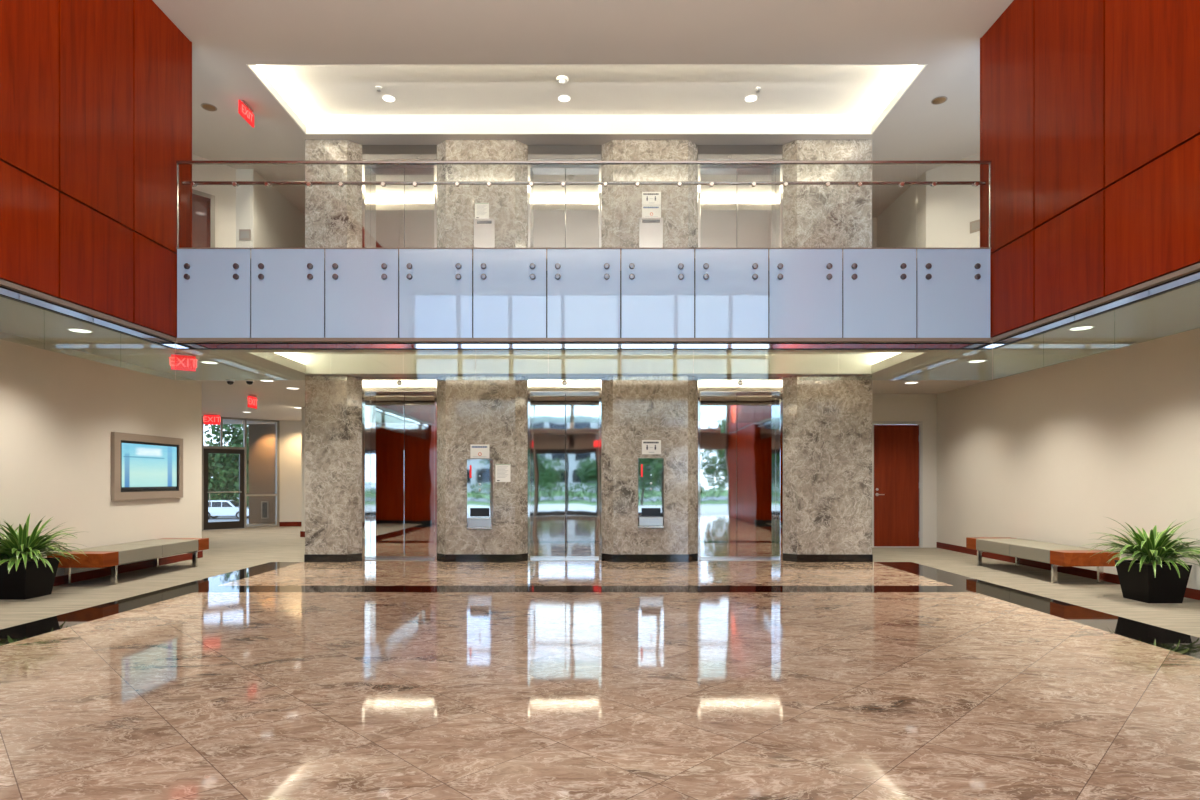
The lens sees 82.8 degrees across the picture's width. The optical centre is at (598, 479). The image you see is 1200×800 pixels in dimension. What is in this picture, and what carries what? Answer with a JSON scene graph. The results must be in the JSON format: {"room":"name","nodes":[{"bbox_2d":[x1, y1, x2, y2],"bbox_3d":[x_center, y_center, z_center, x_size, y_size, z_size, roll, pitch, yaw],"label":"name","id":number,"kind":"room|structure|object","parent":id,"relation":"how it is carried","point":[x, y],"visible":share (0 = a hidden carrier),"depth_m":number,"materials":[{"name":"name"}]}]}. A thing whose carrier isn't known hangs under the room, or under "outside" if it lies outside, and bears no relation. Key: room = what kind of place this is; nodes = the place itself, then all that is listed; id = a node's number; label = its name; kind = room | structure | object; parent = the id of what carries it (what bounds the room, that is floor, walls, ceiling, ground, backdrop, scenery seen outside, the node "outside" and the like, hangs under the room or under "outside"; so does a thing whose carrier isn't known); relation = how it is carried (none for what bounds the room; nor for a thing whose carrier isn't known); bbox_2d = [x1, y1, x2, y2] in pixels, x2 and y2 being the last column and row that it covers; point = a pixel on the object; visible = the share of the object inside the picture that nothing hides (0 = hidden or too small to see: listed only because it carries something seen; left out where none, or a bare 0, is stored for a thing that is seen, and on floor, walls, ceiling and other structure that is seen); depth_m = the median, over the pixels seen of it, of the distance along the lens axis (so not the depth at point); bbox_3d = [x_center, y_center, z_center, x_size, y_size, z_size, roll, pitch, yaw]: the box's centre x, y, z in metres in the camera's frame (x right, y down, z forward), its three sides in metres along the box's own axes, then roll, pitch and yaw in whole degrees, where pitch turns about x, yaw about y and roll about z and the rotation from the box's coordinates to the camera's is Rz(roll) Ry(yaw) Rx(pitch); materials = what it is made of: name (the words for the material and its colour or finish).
{"room":"lobby","nodes":[
{"label":"lobby","id":0,"kind":"room"},
{"bbox_2d":[0,0,191,337],"bbox_3d":[-5.145,-3.542,3.145,0.250,3.715,10.490,0,0,0],"label":"wall","id":1,"kind":"structure","parent":0,"point":[96,95],"depth_m":6.79,"materials":[{"name":"red wood"}]},
{"bbox_2d":[0,286,174,348],"bbox_3d":[-5.082,-1.603,3.020,0.025,0.053,10.240,0,0,0],"label":"trim","id":2,"kind":"structure","parent":1,"relation":"attached to","point":[5,292],"depth_m":6.65,"materials":[{"name":"silver metal"}]},
{"bbox_2d":[0,279,175,340],"bbox_3d":[-5.145,-1.665,2.985,0.250,0.040,10.170,0,0,0],"label":"trim","id":3,"kind":"structure","parent":1,"relation":"attached to","point":[3,283],"depth_m":6.60,"materials":[{"name":"beige paint"}]},
{"bbox_2d":[0,331,201,575],"bbox_3d":[-9.345,-0.180,5.925,5.310,2.960,11.050,0,0,0],"label":"wall","id":4,"kind":"structure","parent":0,"point":[60,407],"depth_m":8.84,"materials":[{"name":"beige paint"}]},
{"bbox_2d":[53,551,202,585],"bbox_3d":[-6.681,1.245,5.935,0.018,0.110,11.030,0,0,0],"label":"baseboard","id":5,"kind":"structure","parent":4,"relation":"attached to","point":[75,577],"depth_m":9.56,"materials":[{"name":"brown wood"}]},
{"bbox_2d":[111,432,182,499],"bbox_3d":[-6.665,-0.190,10.090,0.050,0.940,1.540,0,0,0],"label":"wall screen","id":6,"kind":"object","parent":4,"relation":"attached to","point":[142,466],"visible":1,"depth_m":9.99,"materials":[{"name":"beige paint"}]},
{"bbox_2d":[192,154,235,247],"bbox_3d":[-7.450,-4.025,10.539,0.194,2.750,3.873,0,0,39],"label":"wall","id":7,"kind":"structure","parent":0,"point":[225,195],"depth_m":11.62,"materials":[{"name":"beige paint"}]},
{"bbox_2d":[192,189,214,247],"bbox_3d":[-6.821,-3.730,11.109,0.075,2.160,1.030,0,0,39],"label":"door","id":8,"kind":"structure","parent":7,"relation":"in","point":[203,204],"depth_m":11.38,"materials":[{"name":"brown wood"}]},
{"bbox_2d":[249,424,274,523],"bbox_3d":[-9.530,-0.370,20.825,2.260,3.460,0.250,0,0,0],"label":"wall","id":9,"kind":"structure","parent":0,"point":[261,436],"depth_m":20.70,"materials":[{"name":"brown paint"}]},
{"bbox_2d":[261,501,268,518],"bbox_3d":[-10.160,0.910,20.677,0.220,0.540,0.045,0,0,0],"label":"intercom","id":10,"kind":"object","parent":9,"relation":"attached to","point":[264,504],"visible":1,"depth_m":20.66,"materials":[{"name":"grey metal"}]},
{"bbox_2d":[236,169,304,247],"bbox_3d":[-6.150,-4.025,13.150,0.300,2.750,2.700,0,0,0],"label":"wall","id":11,"kind":"structure","parent":0,"point":[273,221],"depth_m":12.23,"materials":[{"name":"beige paint"}]},
{"bbox_2d":[239,229,250,239],"bbox_3d":[-6.140,-4.252,11.791,0.200,0.190,0.015,0,0,0],"label":"wall plate","id":12,"kind":"object","parent":11,"relation":"attached to","point":[244,234],"visible":1,"depth_m":11.79,"materials":[{"name":"beige paint"}]},
{"bbox_2d":[279,421,301,521],"bbox_3d":[-12.377,-0.180,16.579,4.091,2.960,10.386,0,0,39],"label":"wall","id":13,"kind":"structure","parent":0,"point":[290,432],"depth_m":19.06,"materials":[{"name":"beige paint"}]},
{"bbox_2d":[202,416,278,529],"bbox_3d":[-9.623,-0.180,18.285,0.100,2.960,1.977,0,0,42],"label":"window","id":14,"kind":"structure","parent":13,"relation":"in","point":[245,420],"depth_m":18.34,"materials":[{"name":"clear glass"}]},
{"bbox_2d":[204,448,243,529],"bbox_3d":[-9.884,0.235,17.943,0.138,2.110,0.990,0,0,42],"label":"door","id":15,"kind":"structure","parent":14,"relation":"attached to","point":[227,524],"depth_m":17.98,"materials":[{"name":"clear glass"}]},
{"bbox_2d":[279,522,301,526],"bbox_3d":[-8.275,1.235,19.115,1.377,0.130,0.020,0,0,-10],"label":"baseboard","id":16,"kind":"structure","parent":13,"relation":"attached to","point":[281,524],"depth_m":19.03,"materials":[{"name":"red wood"}]},
{"bbox_2d":[302,407,304,530],"bbox_3d":[-5.690,-0.180,17.450,2.180,2.960,3.900,0,0,0],"label":"wall","id":17,"kind":"structure","parent":0,"point":[303,408],"depth_m":15.50,"materials":[{"name":"beige paint"}]},
{"bbox_2d":[300,531,304,536],"bbox_3d":[-5.730,1.235,15.490,2.140,0.130,0.020,0,0,0],"label":"baseboard","id":18,"kind":"structure","parent":17,"relation":"attached to","point":[302,533],"depth_m":15.48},
{"bbox_2d":[565,169,565,557],"bbox_3d":[-0.160,-2.050,12.210,7.880,6.700,1.740,0,0,0],"label":"wall","id":19,"kind":"structure","parent":0,"point":[565,169],"depth_m":11.34,"materials":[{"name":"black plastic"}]},
{"bbox_2d":[152,0,1013,217],"bbox_3d":[-0.500,-5.575,6.100,17.000,0.350,16.800,0,0,0],"label":"ceiling","id":20,"kind":"structure","parent":0,"point":[874,70],"depth_m":9.43,"materials":[{"name":"beige paint"}]},
{"bbox_2d":[201,103,216,110],"bbox_3d":[-5.650,-5.393,9.850,0.210,0.014,0.210,0,0,0],"label":"sprinkler cover","id":21,"kind":"object","parent":20,"relation":"attached to","point":[206,106],"visible":1,"depth_m":9.83,"materials":[{"name":"beige metal"}]},
{"bbox_2d":[238,100,253,127],"bbox_3d":[-5.080,-5.290,9.800,0.060,0.220,0.400,0,0,0],"label":"exit sign","id":22,"kind":"object","parent":20,"relation":"hanging from","point":[244,109],"visible":1,"depth_m":9.77,"materials":[{"name":"red plastic"}]},
{"bbox_2d":[381,95,395,102],"bbox_3d":[-3.140,-5.697,10.160,0.210,0.006,0.210,0,0,0],"label":"recessed light","id":23,"kind":"object","parent":20,"relation":"in","point":[388,98],"visible":1,"depth_m":10.15,"materials":[{"name":"white"}]},
{"bbox_2d":[556,75,567,84],"bbox_3d":[-0.520,-5.663,9.660,0.170,0.074,0.170,0,0,0],"label":"smoke detector","id":24,"kind":"object","parent":20,"relation":"attached to","point":[561,79],"visible":1,"depth_m":9.62,"materials":[{"name":"white plastic"}]},
{"bbox_2d":[557,95,570,102],"bbox_3d":[-0.520,-5.697,10.160,0.210,0.006,0.210,0,0,0],"label":"recessed light","id":25,"kind":"object","parent":20,"relation":"in","point":[562,98],"visible":1,"depth_m":10.15,"materials":[{"name":"white"}]},
{"bbox_2d":[246,64,927,134],"bbox_3d":[-0.160,-5.575,9.505,9.920,0.350,2.410,0,0,0],"label":"tray","id":26,"kind":"object","parent":20,"relation":"on","point":[284,99],"depth_m":10.11,"materials":[{"name":"white paint"}]},
{"bbox_2d":[744,95,757,102],"bbox_3d":[2.270,-5.697,10.160,0.210,0.006,0.210,0,0,0],"label":"recessed light","id":27,"kind":"object","parent":20,"relation":"in","point":[750,98],"visible":1,"depth_m":10.15,"materials":[{"name":"white"}]},
{"bbox_2d":[931,96,947,104],"bbox_3d":[4.840,-5.393,9.670,0.210,0.014,0.210,0,0,0],"label":"sprinkler cover","id":28,"kind":"object","parent":20,"relation":"attached to","point":[938,100],"visible":1,"depth_m":9.65,"materials":[{"name":"beige metal"}]},
{"bbox_2d":[0,524,1199,799],"bbox_3d":[-2.500,1.360,9.000,23.000,0.120,22.400,0,0,0],"label":"floor","id":29,"kind":"structure","parent":0,"point":[195,695],"depth_m":4.26,"materials":[{"name":"brown stone"}]},
{"bbox_2d":[0,558,59,599],"bbox_3d":[-6.410,1.094,7.565,0.464,0.412,0.464,0,0,0],"label":"planter","id":30,"kind":"object","parent":29,"relation":"on","point":[30,582],"visible":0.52,"depth_m":7.39,"materials":[{"name":"black plastic"}]},
{"bbox_2d":[0,514,87,572],"bbox_3d":[-6.232,0.696,7.591,0.891,0.639,1.191,0,0,0],"label":"spider plant","id":31,"kind":"object","parent":30,"relation":"in","point":[20,546],"visible":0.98,"depth_m":7.45,"materials":[{"name":"green plant"}]},
{"bbox_2d":[47,538,208,584],"bbox_3d":[-6.320,1.092,9.315,0.680,0.416,2.230,0,0,0],"label":"bench","id":32,"kind":"object","parent":29,"relation":"on","point":[108,556],"visible":0.96,"depth_m":8.78,"materials":[{"name":"grey fabric"}]},
{"bbox_2d":[0,562,300,645],"bbox_3d":[-4.945,1.360,5.090,0.510,0.120,11.380,0,0,0],"label":"trim","id":33,"kind":"structure","parent":29,"relation":"in","point":[39,627],"depth_m":7.04,"materials":[{"name":"black stone"}]},
{"bbox_2d":[304,375,361,561],"bbox_3d":[-4.242,-0.179,11.976,0.853,2.958,2.408,0,0,0],"label":"marble pillar","id":34,"kind":"structure","parent":29,"relation":"on","point":[333,403],"depth_m":10.78,"materials":[{"name":"grey stone"}]},
{"bbox_2d":[362,377,436,560],"bbox_3d":[-3.212,-0.178,11.103,1.205,2.957,0.334,0,0,0],"label":"elevator","id":35,"kind":"object","parent":29,"relation":"on","point":[399,414],"visible":0.8,"depth_m":11.22,"materials":[{"name":"silver metal"}]},
{"bbox_2d":[437,375,527,561],"bbox_3d":[-1.880,-0.179,11.051,1.460,2.958,0.558,0,0,0],"label":"marble pillar","id":36,"kind":"structure","parent":29,"relation":"on","point":[492,410],"depth_m":10.78,"materials":[{"name":"grey stone"}]},
{"bbox_2d":[470,444,488,457],"bbox_3d":[-1.887,-0.453,10.774,0.301,0.219,0.008,0,0,0],"label":"notice","id":37,"kind":"object","parent":36,"relation":"attached to","point":[476,450],"visible":1,"depth_m":10.77,"materials":[{"name":"white paper"}]},
{"bbox_2d":[467,459,492,528],"bbox_3d":[-1.887,0.222,10.758,0.412,1.110,0.040,0,0,0],"label":"panel","id":38,"kind":"object","parent":36,"relation":"attached to","point":[479,471],"visible":1,"depth_m":10.76,"materials":[{"name":"silver metal"}]},
{"bbox_2d":[495,464,509,481],"bbox_3d":[-1.522,-0.111,10.774,0.238,0.285,0.008,0,0,0],"label":"notice","id":39,"kind":"object","parent":36,"relation":"attached to","point":[502,471],"visible":1,"depth_m":10.77,"materials":[{"name":"grey paper"}]},
{"bbox_2d":[528,377,601,560],"bbox_3d":[-0.554,-0.178,11.103,1.192,2.957,0.334,0,0,0],"label":"elevator","id":40,"kind":"object","parent":29,"relation":"on","point":[546,398],"visible":1,"depth_m":11.22,"materials":[{"name":"silver metal"}]},
{"bbox_2d":[197,586,972,591],"bbox_3d":[-0.165,1.360,8.115,9.050,0.120,0.490,0,0,0],"label":"trim","id":41,"kind":"structure","parent":29,"relation":"in","point":[216,588],"depth_m":8.15,"materials":[{"name":"black stone"}]},
{"bbox_2d":[602,375,697,561],"bbox_3d":[0.816,-0.179,11.051,1.548,2.958,0.558,0,0,0],"label":"marble pillar","id":42,"kind":"structure","parent":29,"relation":"on","point":[635,408],"depth_m":10.78,"materials":[{"name":"grey stone"}]},
{"bbox_2d":[638,458,663,527],"bbox_3d":[0.824,0.206,10.758,0.412,1.110,0.040,0,0,0],"label":"panel","id":43,"kind":"object","parent":42,"relation":"attached to","point":[650,470],"visible":1,"depth_m":10.76,"materials":[{"name":"silver metal"}]},
{"bbox_2d":[642,440,660,453],"bbox_3d":[0.832,-0.521,10.774,0.301,0.227,0.008,0,0,0],"label":"notice","id":44,"kind":"object","parent":42,"relation":"attached to","point":[648,446],"visible":1,"depth_m":10.77,"materials":[{"name":"white paper"}]},
{"bbox_2d":[698,377,782,560],"bbox_3d":[2.275,-0.178,11.103,1.370,2.957,0.334,0,0,0],"label":"elevator","id":45,"kind":"object","parent":29,"relation":"on","point":[740,419],"visible":0.88,"depth_m":11.22,"materials":[{"name":"silver metal"}]},
{"bbox_2d":[783,375,872,561],"bbox_3d":[3.649,-0.179,11.976,1.378,2.958,2.408,0,0,0],"label":"marble pillar","id":46,"kind":"structure","parent":29,"relation":"on","point":[827,419],"depth_m":10.78,"materials":[{"name":"grey stone"}]},
{"bbox_2d":[876,562,1199,658],"bbox_3d":[4.655,1.360,5.090,0.590,0.120,11.380,0,0,0],"label":"trim","id":47,"kind":"structure","parent":29,"relation":"in","point":[1185,644],"depth_m":6.67,"materials":[{"name":"black stone"}]},
{"bbox_2d":[966,537,1119,582],"bbox_3d":[6.040,1.092,9.445,0.680,0.416,2.230,0,0,0],"label":"bench","id":48,"kind":"object","parent":29,"relation":"on","point":[1054,554],"visible":0.98,"depth_m":8.84,"materials":[{"name":"grey fabric"}]},
{"bbox_2d":[1114,560,1191,602],"bbox_3d":[5.970,1.094,7.340,0.464,0.411,0.464,0,0,0],"label":"planter","id":49,"kind":"object","parent":29,"relation":"on","point":[1142,585],"visible":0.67,"depth_m":7.16,"materials":[{"name":"black plastic"}]},
{"bbox_2d":[1083,517,1199,577],"bbox_3d":[5.958,0.693,7.309,1.178,0.599,1.128,0,0,-31],"label":"spider plant","id":50,"kind":"object","parent":49,"relation":"in","point":[1156,548],"visible":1,"depth_m":7.20,"materials":[{"name":"green plant"}]},
{"bbox_2d":[0,282,1199,423],"bbox_3d":[-3.645,-1.835,9.050,20.710,0.350,22.300,0,0,0],"label":"ceiling","id":51,"kind":"structure","parent":0,"point":[936,371],"depth_m":10.31,"materials":[{"name":"beige paint"}]},
{"bbox_2d":[67,328,92,332],"bbox_3d":[-5.760,-1.657,7.550,0.240,0.006,0.240,0,0,0],"label":"recessed light","id":52,"kind":"object","parent":51,"relation":"in","point":[69,329],"visible":1,"depth_m":7.53,"materials":[{"name":"white"}]},
{"bbox_2d":[168,353,197,371],"bbox_3d":[-5.470,-1.550,8.950,0.333,0.220,0.060,0,0,-35],"label":"exit sign","id":53,"kind":"object","parent":51,"relation":"hanging from","point":[177,361],"visible":1,"depth_m":8.94,"materials":[{"name":"red plastic"}]},
{"bbox_2d":[200,361,218,363],"bbox_3d":[-5.500,-1.657,9.600,0.240,0.006,0.240,0,0,0],"label":"recessed light","id":54,"kind":"object","parent":51,"relation":"in","point":[205,362],"visible":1,"depth_m":9.58,"materials":[{"name":"white"}]},
{"bbox_2d":[203,414,220,424],"bbox_3d":[-9.760,-1.530,17.150,0.399,0.260,0.060,0,0,-20],"label":"exit sign","id":55,"kind":"object","parent":51,"relation":"hanging from","point":[213,419],"visible":1,"depth_m":17.14,"materials":[{"name":"red plastic"}]},
{"bbox_2d":[225,379,234,384],"bbox_3d":[-6.100,-1.617,11.250,0.140,0.085,0.140,0,0,0],"label":"security camera","id":56,"kind":"object","parent":51,"relation":"attached to","point":[229,381],"visible":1,"depth_m":11.21,"materials":[{"name":"black plastic"}]},
{"bbox_2d":[245,379,253,384],"bbox_3d":[-5.780,-1.617,11.250,0.140,0.085,0.140,0,0,0],"label":"security camera","id":57,"kind":"object","parent":51,"relation":"attached to","point":[248,381],"visible":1,"depth_m":11.21,"materials":[{"name":"black plastic"}]},
{"bbox_2d":[247,394,257,408],"bbox_3d":[-6.780,-1.535,13.300,0.064,0.250,0.366,0,0,0],"label":"exit sign","id":58,"kind":"object","parent":51,"relation":"hanging from","point":[252,400],"visible":1,"depth_m":13.28,"materials":[{"name":"red plastic"}]},
{"bbox_2d":[246,352,926,373],"bbox_3d":[-0.160,-1.835,9.505,9.920,0.350,2.410,0,0,0],"label":"ceiling tray","id":59,"kind":"object","parent":51,"relation":"on","point":[266,362],"depth_m":10.61,"materials":[{"name":"white paint"}]},
{"bbox_2d":[968,360,986,362],"bbox_3d":[5.280,-1.657,9.500,0.240,0.006,0.240,0,0,0],"label":"recessed light","id":60,"kind":"object","parent":51,"relation":"in","point":[971,361],"visible":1,"depth_m":9.50,"materials":[{"name":"white"}]},
{"bbox_2d":[1068,326,1094,330],"bbox_3d":[5.270,-1.657,7.430,0.240,0.006,0.240,0,0,0],"label":"recessed light","id":61,"kind":"object","parent":51,"relation":"in","point":[1078,328],"visible":1,"depth_m":7.43,"materials":[{"name":"white"}]},
{"bbox_2d":[324,258,916,270],"bbox_3d":[-0.500,-2.575,11.315,17.000,0.150,6.370,0,0,0],"label":"floor","id":62,"kind":"structure","parent":0,"point":[324,258],"depth_m":8.13,"materials":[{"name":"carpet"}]},
{"bbox_2d":[305,139,361,257],"bbox_3d":[-4.237,-4.024,11.980,0.845,2.748,2.400,0,0,0],"label":"marble pillar","id":63,"kind":"structure","parent":62,"relation":"on","point":[333,213],"depth_m":10.78,"materials":[{"name":"beige stone"}]},
{"bbox_2d":[362,145,436,257],"bbox_3d":[-3.212,-4.024,11.109,1.205,2.747,0.322,0,0,0],"label":"elevator","id":64,"kind":"object","parent":62,"relation":"on","point":[393,216],"visible":0.47,"depth_m":11.22,"materials":[{"name":"silver metal"}]},
{"bbox_2d":[437,139,527,257],"bbox_3d":[-1.880,-4.024,11.055,1.460,2.748,0.550,0,0,0],"label":"marble pillar","id":65,"kind":"structure","parent":62,"relation":"on","point":[508,204],"depth_m":10.78,"materials":[{"name":"beige stone"}]},
{"bbox_2d":[475,203,488,218],"bbox_3d":[-1.855,-4.264,10.774,0.222,0.254,0.008,0,0,0],"label":"notice","id":66,"kind":"object","parent":65,"relation":"attached to","point":[481,209],"visible":1,"depth_m":10.77,"materials":[{"name":"grey paper"}]},
{"bbox_2d":[477,206,486,213],"bbox_3d":[-1.857,-4.277,10.771,0.164,0.157,0.002,0,0,0],"label":"print","id":67,"kind":"object","parent":66,"relation":"attached to","point":[480,209],"depth_m":10.77,"materials":[{"name":"grey paper"}]},
{"bbox_2d":[474,219,494,247],"bbox_3d":[-1.815,-3.638,10.767,0.333,1.000,0.022,0,0,0],"label":"panel","id":68,"kind":"object","parent":65,"relation":"attached to","point":[484,229],"visible":0.37,"depth_m":10.76,"materials":[{"name":"white metal"}]},
{"bbox_2d":[528,145,601,257],"bbox_3d":[-0.554,-4.024,11.109,1.192,2.747,0.322,0,0,0],"label":"elevator","id":69,"kind":"object","parent":62,"relation":"on","point":[546,203],"visible":0.54,"depth_m":11.22,"materials":[{"name":"silver metal"}]},
{"bbox_2d":[176,161,990,337],"bbox_3d":[-0.181,-2.736,8.107,9.666,2.103,0.139,0,0,0],"label":"balcony balustrade","id":70,"kind":"object","parent":62,"relation":"attached to","point":[222,292],"visible":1,"depth_m":8.07,"materials":[{"name":"clear glass"}]},
{"bbox_2d":[324,271,991,338],"bbox_3d":[-0.180,-2.095,8.172,10.080,0.810,0.095,0,0,0],"label":"trim","id":71,"kind":"structure","parent":70,"relation":"attached to","point":[324,271],"depth_m":8.12,"materials":[{"name":"grey metal"}]},
{"bbox_2d":[602,139,697,257],"bbox_3d":[0.816,-4.024,11.055,1.548,2.748,0.550,0,0,0],"label":"marble pillar","id":72,"kind":"structure","parent":62,"relation":"on","point":[621,204],"depth_m":10.78,"materials":[{"name":"beige stone"}]},
{"bbox_2d":[639,218,662,247],"bbox_3d":[0.824,-3.654,10.767,0.380,1.000,0.022,0,0,0],"label":"panel","id":73,"kind":"object","parent":72,"relation":"attached to","point":[650,229],"visible":0.37,"depth_m":10.76,"materials":[{"name":"white metal"}]},
{"bbox_2d":[642,205,660,217],"bbox_3d":[0.832,-4.253,10.774,0.301,0.200,0.008,0,0,0],"label":"notice","id":74,"kind":"object","parent":72,"relation":"attached to","point":[648,211],"visible":1,"depth_m":10.77,"materials":[{"name":"white paper"}]},
{"bbox_2d":[642,192,660,204],"bbox_3d":[0.832,-4.463,10.774,0.301,0.206,0.008,0,0,0],"label":"notice","id":75,"kind":"object","parent":72,"relation":"attached to","point":[648,198],"visible":1,"depth_m":10.77,"materials":[{"name":"white paper"}]},
{"bbox_2d":[698,145,782,257],"bbox_3d":[2.275,-4.024,11.109,1.370,2.747,0.322,0,0,0],"label":"elevator","id":76,"kind":"object","parent":62,"relation":"on","point":[729,216],"visible":0.51,"depth_m":11.22,"materials":[{"name":"silver metal"}]},
{"bbox_2d":[783,139,871,257],"bbox_3d":[3.645,-4.024,11.980,1.370,2.748,2.400,0,0,0],"label":"marble pillar","id":77,"kind":"structure","parent":62,"relation":"on","point":[814,216],"depth_m":10.78,"materials":[{"name":"beige stone"}]},
{"bbox_2d":[548,350,693,379],"bbox_3d":[-0.180,-1.387,8.181,9.814,0.375,0.012,0,0,0],"label":"glass panel","id":78,"kind":"object","parent":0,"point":[548,350],"visible":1,"depth_m":8.18,"materials":[{"name":"clear glass"}]},
{"bbox_2d":[872,218,876,247],"bbox_3d":[-0.500,-4.025,14.100,17.000,2.750,0.200,0,0,0],"label":"wall","id":79,"kind":"structure","parent":0,"point":[874,220],"depth_m":14.00,"materials":[{"name":"beige paint"}]},
{"bbox_2d":[872,394,936,546],"bbox_3d":[5.495,-0.180,13.175,2.330,2.960,0.150,0,0,0],"label":"wall","id":80,"kind":"structure","parent":0,"point":[885,407],"depth_m":13.10,"materials":[{"name":"beige paint"}]},
{"bbox_2d":[872,421,922,547],"bbox_3d":[5.735,0.085,13.123,0.970,2.430,0.154,0,0,0],"label":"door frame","id":81,"kind":"structure","parent":80,"relation":"in","point":[897,446],"depth_m":13.11,"materials":[{"name":"brown wood"}]},
{"bbox_2d":[877,153,979,257],"bbox_3d":[6.472,-4.025,11.635,1.186,2.750,5.862,0,0,-23],"label":"wall","id":82,"kind":"structure","parent":0,"point":[922,216],"depth_m":11.74,"materials":[{"name":"beige paint"}]},
{"bbox_2d":[970,219,979,232],"bbox_3d":[6.250,-4.200,11.230,0.015,0.190,0.240,0,0,-39],"label":"wall plate","id":83,"kind":"object","parent":82,"relation":"attached to","point":[974,225],"visible":0.52,"depth_m":11.25,"materials":[{"name":"beige paint"}]},
{"bbox_2d":[937,327,1199,589],"bbox_3d":[6.585,-0.180,6.750,0.150,2.960,12.700,0,0,0],"label":"wall","id":84,"kind":"structure","parent":0,"point":[1053,452],"depth_m":9.18,"materials":[{"name":"beige paint"}]},
{"bbox_2d":[937,542,1199,599],"bbox_3d":[6.501,1.245,6.750,0.018,0.110,12.660,0,0,0],"label":"baseboard","id":85,"kind":"structure","parent":84,"relation":"attached to","point":[1191,593],"depth_m":9.82,"materials":[{"name":"brown wood"}]},
{"bbox_2d":[980,0,1199,339],"bbox_3d":[4.785,-3.542,3.110,0.250,3.715,10.420,0,0,0],"label":"wall","id":86,"kind":"structure","parent":0,"point":[1090,109],"depth_m":6.51,"materials":[{"name":"red wood"}]},
{"bbox_2d":[176,338,990,341],"bbox_3d":[-0.181,-1.665,8.095,9.666,0.040,0.070,0,0,0],"label":"trim","id":87,"kind":"structure","parent":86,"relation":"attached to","point":[177,339],"depth_m":8.06,"materials":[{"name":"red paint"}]},
{"bbox_2d":[176,343,991,349],"bbox_3d":[-0.180,-1.603,8.158,9.780,0.053,0.025,0,0,0],"label":"trim","id":88,"kind":"structure","parent":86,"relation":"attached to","point":[177,345],"depth_m":8.14,"materials":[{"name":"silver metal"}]},
{"bbox_2d":[992,263,1199,340],"bbox_3d":[4.785,-1.665,2.985,0.250,0.040,10.170,0,0,0],"label":"trim","id":89,"kind":"structure","parent":86,"relation":"attached to","point":[1196,267],"depth_m":6.24,"materials":[{"name":"beige paint"}]},
{"bbox_2d":[992,270,1199,348],"bbox_3d":[4.723,-1.603,3.020,0.025,0.053,10.240,0,0,0],"label":"trim","id":90,"kind":"structure","parent":86,"relation":"attached to","point":[1185,280],"depth_m":6.30,"materials":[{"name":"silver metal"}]},
{"label":"outside","id":91,"kind":"structure","parent":0,"visible":0},
{"bbox_2d":[208,516,248,522],"bbox_3d":[-40.000,3.775,75.750,100.000,0.250,108.500,0,0,0],"label":"ground","id":92,"kind":"structure","parent":91,"point":[219,518],"depth_m":62.84,"materials":[{"name":"grey concrete"}]},
{"bbox_2d":[204,424,248,445],"bbox_3d":[-38.389,-3.005,76.789,11.047,13.330,12.073,0,0,0],"label":"tree","id":93,"kind":"object","parent":92,"relation":"on","point":[236,429],"visible":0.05,"depth_m":74.50,"materials":[{"name":"green plant"}]},
{"bbox_2d":[208,444,248,506],"bbox_3d":[-37.023,0.109,69.501,30.711,7.626,2.785,0,0,0],"label":"hedge","id":94,"kind":"object","parent":92,"relation":"on","point":[224,468],"visible":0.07,"depth_m":68.68,"materials":[{"name":"green plant"}]},
{"bbox_2d":[208,500,248,518],"bbox_3d":[-35.000,2.770,64.000,4.700,1.760,1.890,0,0,-8],"label":"suv","id":95,"kind":"object","parent":92,"relation":"on","point":[217,508],"visible":0.54,"depth_m":63.16,"materials":[{"name":"white paint"}]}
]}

